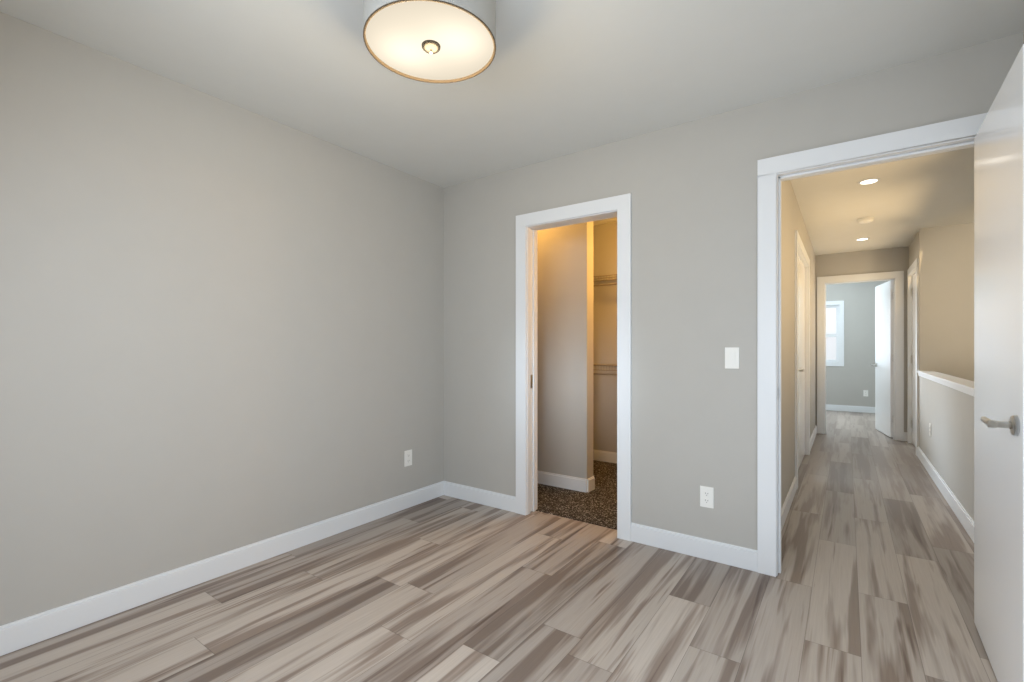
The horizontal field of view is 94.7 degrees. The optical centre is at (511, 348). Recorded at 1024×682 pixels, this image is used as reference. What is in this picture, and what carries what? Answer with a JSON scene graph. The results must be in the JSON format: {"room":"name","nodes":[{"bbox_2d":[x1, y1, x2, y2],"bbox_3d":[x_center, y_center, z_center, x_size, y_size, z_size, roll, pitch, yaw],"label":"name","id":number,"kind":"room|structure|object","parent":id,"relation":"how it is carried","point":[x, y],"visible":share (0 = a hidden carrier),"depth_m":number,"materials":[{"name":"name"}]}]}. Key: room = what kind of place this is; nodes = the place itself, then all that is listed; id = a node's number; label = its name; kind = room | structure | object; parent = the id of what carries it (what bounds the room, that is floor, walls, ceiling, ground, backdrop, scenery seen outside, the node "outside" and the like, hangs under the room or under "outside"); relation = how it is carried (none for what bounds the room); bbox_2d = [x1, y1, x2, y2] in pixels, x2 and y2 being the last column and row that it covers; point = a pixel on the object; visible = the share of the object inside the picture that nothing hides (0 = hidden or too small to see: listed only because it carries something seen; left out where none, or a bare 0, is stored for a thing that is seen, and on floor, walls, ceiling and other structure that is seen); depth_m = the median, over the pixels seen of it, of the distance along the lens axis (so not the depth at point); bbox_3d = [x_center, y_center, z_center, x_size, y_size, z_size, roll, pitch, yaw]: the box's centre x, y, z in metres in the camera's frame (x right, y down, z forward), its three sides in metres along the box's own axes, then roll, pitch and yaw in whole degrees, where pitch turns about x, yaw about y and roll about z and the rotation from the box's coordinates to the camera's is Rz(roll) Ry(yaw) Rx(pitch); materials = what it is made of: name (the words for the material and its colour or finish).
{"room":"empty bedroom","nodes":[
{"label":"empty bedroom","id":0,"kind":"room"},
{"bbox_2d":[0,12,443,625],"bbox_3d":[0.825,-0.058,5.791,0.120,2.440,11.240,0,0,35],"label":"wall","id":1,"kind":"structure","parent":0,"point":[220,326],"depth_m":2.29,"materials":[{"name":"beige paint"}]},
{"bbox_2d":[404,449,411,466],"bbox_3d":[-0.757,0.801,3.451,0.008,0.114,0.070,0,0,35],"label":"outlet","id":2,"kind":"object","parent":1,"relation":"attached to","point":[407,457],"visible":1,"depth_m":3.44,"materials":[{"name":"white plastic"}]},
{"bbox_2d":[0,404,973,655],"bbox_3d":[2.667,1.107,4.484,4.402,0.110,11.004,0,0,35],"label":"baseboard","id":3,"kind":"structure","parent":1,"relation":"attached to","point":[33,629],"depth_m":2.62,"materials":[{"name":"white paint"}]},
{"bbox_2d":[0,410,997,681],"bbox_3d":[2.668,1.222,4.483,4.640,0.120,11.240,0,0,35],"label":"floor","id":4,"kind":"structure","parent":0,"point":[872,580],"depth_m":2.13,"materials":[{"name":"laminate"}]},
{"bbox_2d":[0,0,1023,254],"bbox_3d":[2.668,-1.338,4.483,4.640,0.120,11.240,0,0,35],"label":"ceiling","id":5,"kind":"structure","parent":0,"point":[558,78],"depth_m":2.17,"materials":[{"name":"white paint"}]},
{"bbox_2d":[363,0,495,82],"bbox_3d":[-0.292,-1.172,1.705,0.469,0.212,0.469,0,0,35],"label":"drum ceiling light","id":6,"kind":"object","parent":5,"relation":"attached to","point":[440,41],"visible":1,"depth_m":1.66,"materials":[{"name":"white glass"}]},
{"bbox_2d":[857,217,873,223],"bbox_3d":[3.478,-1.258,4.644,0.132,0.040,0.132,0,0,35],"label":"smoke detector","id":7,"kind":"object","parent":5,"relation":"attached to","point":[863,220],"visible":1,"depth_m":4.61,"materials":[{"name":"white plastic"}]},
{"bbox_2d":[858,178,879,184],"bbox_3d":[2.722,-1.274,3.601,0.140,0.006,0.140,0,0,35],"label":"recessed light","id":8,"kind":"object","parent":5,"relation":"in","point":[868,181],"visible":1,"depth_m":3.59,"materials":[{"name":"white paint"}]},
{"bbox_2d":[538,221,592,478],"bbox_3d":[0.267,-0.058,4.115,0.910,2.440,0.120,0,0,35],"label":"wall","id":9,"kind":"structure","parent":0,"point":[565,350],"depth_m":3.91,"materials":[{"name":"beige paint"}]},
{"bbox_2d":[536,460,616,529],"bbox_3d":[0.868,1.160,3.893,2.147,0.004,1.645,0,0,35],"label":"floor","id":10,"kind":"structure","parent":0,"point":[597,505],"depth_m":3.60,"materials":[{"name":"brown carpet"}]},
{"bbox_2d":[593,222,616,452],"bbox_3d":[1.379,-0.058,4.613,2.147,2.440,0.120,0,0,35],"label":"wall","id":11,"kind":"structure","parent":0,"point":[604,343],"depth_m":4.84,"materials":[{"name":"beige paint"}]},
{"bbox_2d":[593,274,616,374],"bbox_3d":[1.034,-0.139,4.592,1.593,1.128,0.303,0,0,35],"label":"wire shelf","id":12,"kind":"object","parent":11,"relation":"attached to","point":[600,278],"visible":0.15,"depth_m":4.55,"materials":[{"name":"beige metal"}]},
{"bbox_2d":[444,32,1022,549],"bbox_3d":[1.285,-0.058,2.534,4.640,2.440,0.120,0,0,35],"label":"wall","id":13,"kind":"structure","parent":0,"point":[690,188],"depth_m":2.69,"materials":[{"name":"beige paint"}]},
{"bbox_2d":[516,193,630,540],"bbox_3d":[0.415,0.113,3.151,0.845,2.099,0.156,0,0,35],"label":"door frame","id":14,"kind":"structure","parent":13,"relation":"attached to","point":[619,207],"depth_m":3.27,"materials":[{"name":"white paint"}]},
{"bbox_2d":[700,486,713,508],"bbox_3d":[1.075,0.820,2.605,0.070,0.114,0.008,0,0,35],"label":"outlet","id":15,"kind":"object","parent":13,"relation":"attached to","point":[707,497],"visible":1,"depth_m":2.60,"materials":[{"name":"white plastic"}]},
{"bbox_2d":[725,347,738,368],"bbox_3d":[1.179,0.051,2.530,0.070,0.114,0.009,0,0,35],"label":"bedroom light switch","id":16,"kind":"object","parent":13,"relation":"attached to","point":[731,357],"visible":1,"depth_m":2.53,"materials":[{"name":"white plastic"}]},
{"bbox_2d":[757,113,986,576],"bbox_3d":[1.701,0.092,2.239,0.943,2.139,0.156,0,0,35],"label":"door frame","id":17,"kind":"structure","parent":13,"relation":"attached to","point":[920,141],"depth_m":2.41,"materials":[{"name":"white paint"}]},
{"bbox_2d":[974,44,1023,681],"bbox_3d":[1.724,0.135,1.674,0.166,2.035,0.784,0,0,35],"label":"door leaf","id":18,"kind":"structure","parent":13,"relation":"in","point":[999,380],"depth_m":1.60,"materials":[{"name":"white paint"}]},
{"bbox_2d":[781,180,815,507],"bbox_3d":[2.539,-0.058,4.678,0.570,2.440,4.830,0,0,35],"label":"wall","id":19,"kind":"structure","parent":0,"point":[792,220],"depth_m":3.61,"materials":[{"name":"beige paint"}]},
{"bbox_2d":[798,255,804,469],"bbox_3d":[2.786,0.134,4.577,0.063,2.037,1.444,0,0,35],"label":"closet doors","id":20,"kind":"structure","parent":19,"relation":"in","point":[801,360],"depth_m":4.76,"materials":[{"name":"white paint"}]},
{"bbox_2d":[795,230,809,488],"bbox_3d":[2.764,0.092,4.593,0.141,2.139,1.631,0,0,35],"label":"trim","id":21,"kind":"structure","parent":19,"relation":"attached to","point":[800,251],"depth_m":5.11,"materials":[{"name":"white paint"}]},
{"bbox_2d":[826,280,889,406],"bbox_3d":[5.886,-0.058,9.017,4.400,2.440,0.120,0,0,35],"label":"wall","id":22,"kind":"structure","parent":0,"point":[850,380],"depth_m":8.65,"materials":[{"name":"beige paint"}]},
{"bbox_2d":[826,301,843,365],"bbox_3d":[5.787,-0.278,9.064,0.965,1.223,0.118,0,0,35],"label":"window frame","id":23,"kind":"structure","parent":22,"relation":"in","point":[839,334],"depth_m":8.79,"materials":[{"name":"white paint"}]},
{"bbox_2d":[863,390,867,395],"bbox_3d":[6.418,0.812,8.562,0.070,0.114,0.008,0,0,35],"label":"outlet","id":24,"kind":"object","parent":22,"relation":"attached to","point":[865,392],"visible":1,"depth_m":8.56,"materials":[{"name":"white plastic"}]},
{"bbox_2d":[816,247,908,431],"bbox_3d":[4.150,-0.058,6.571,4.400,2.440,0.120,0,0,35],"label":"wall","id":25,"kind":"structure","parent":0,"point":[873,261],"depth_m":6.13,"materials":[{"name":"beige paint"}]},
{"bbox_2d":[817,271,903,440],"bbox_3d":[4.592,0.092,6.257,0.920,2.139,0.156,0,0,35],"label":"door frame","id":26,"kind":"structure","parent":25,"relation":"attached to","point":[897,277],"depth_m":6.04,"materials":[{"name":"white paint"}]},
{"bbox_2d":[871,280,892,437],"bbox_3d":[5.055,0.135,6.447,0.229,2.035,0.734,0,0,35],"label":"door leaf","id":27,"kind":"structure","parent":25,"relation":"in","point":[883,364],"depth_m":6.35,"materials":[{"name":"white paint"}]},
{"bbox_2d":[909,234,973,520],"bbox_3d":[3.622,-0.058,3.910,0.120,2.440,4.830,0,0,35],"label":"wall","id":28,"kind":"structure","parent":0,"point":[947,445],"depth_m":3.56,"materials":[{"name":"beige paint"}]},
{"bbox_2d":[907,258,918,455],"bbox_3d":[4.702,0.092,5.443,0.141,2.139,0.961,0,0,35],"label":"door frame","id":29,"kind":"structure","parent":28,"relation":"attached to","point":[913,269],"depth_m":5.78,"materials":[{"name":"white paint"}]},
{"bbox_2d":[911,273,915,446],"bbox_3d":[4.684,0.134,5.459,0.051,2.037,0.780,0,0,35],"label":"door","id":30,"kind":"structure","parent":28,"relation":"in","point":[913,358],"depth_m":5.67,"materials":[{"name":"white paint"}]},
{"bbox_2d":[917,371,973,395],"bbox_3d":[3.305,0.264,3.479,0.136,0.053,3.760,0,0,35],"label":"trim","id":31,"kind":"structure","parent":28,"relation":"on","point":[966,386],"depth_m":3.61,"materials":[{"name":"white paint"}]},
{"bbox_2d":[917,223,973,380],"bbox_3d":[4.857,-0.058,4.760,1.150,2.440,0.125,0,0,35],"label":"wall","id":32,"kind":"structure","parent":0,"point":[944,255],"depth_m":4.91,"materials":[{"name":"beige paint"}]},
{"label":"outside","id":33,"kind":"structure","parent":0,"visible":0},
{"bbox_2d":[826,308,835,359],"bbox_3d":[5.984,-0.388,9.340,2.015,2.700,0.020,0,0,35],"label":"sky","id":34,"kind":"structure","parent":33,"point":[830,329],"depth_m":9.17,"materials":[{"name":"white"}]}
]}

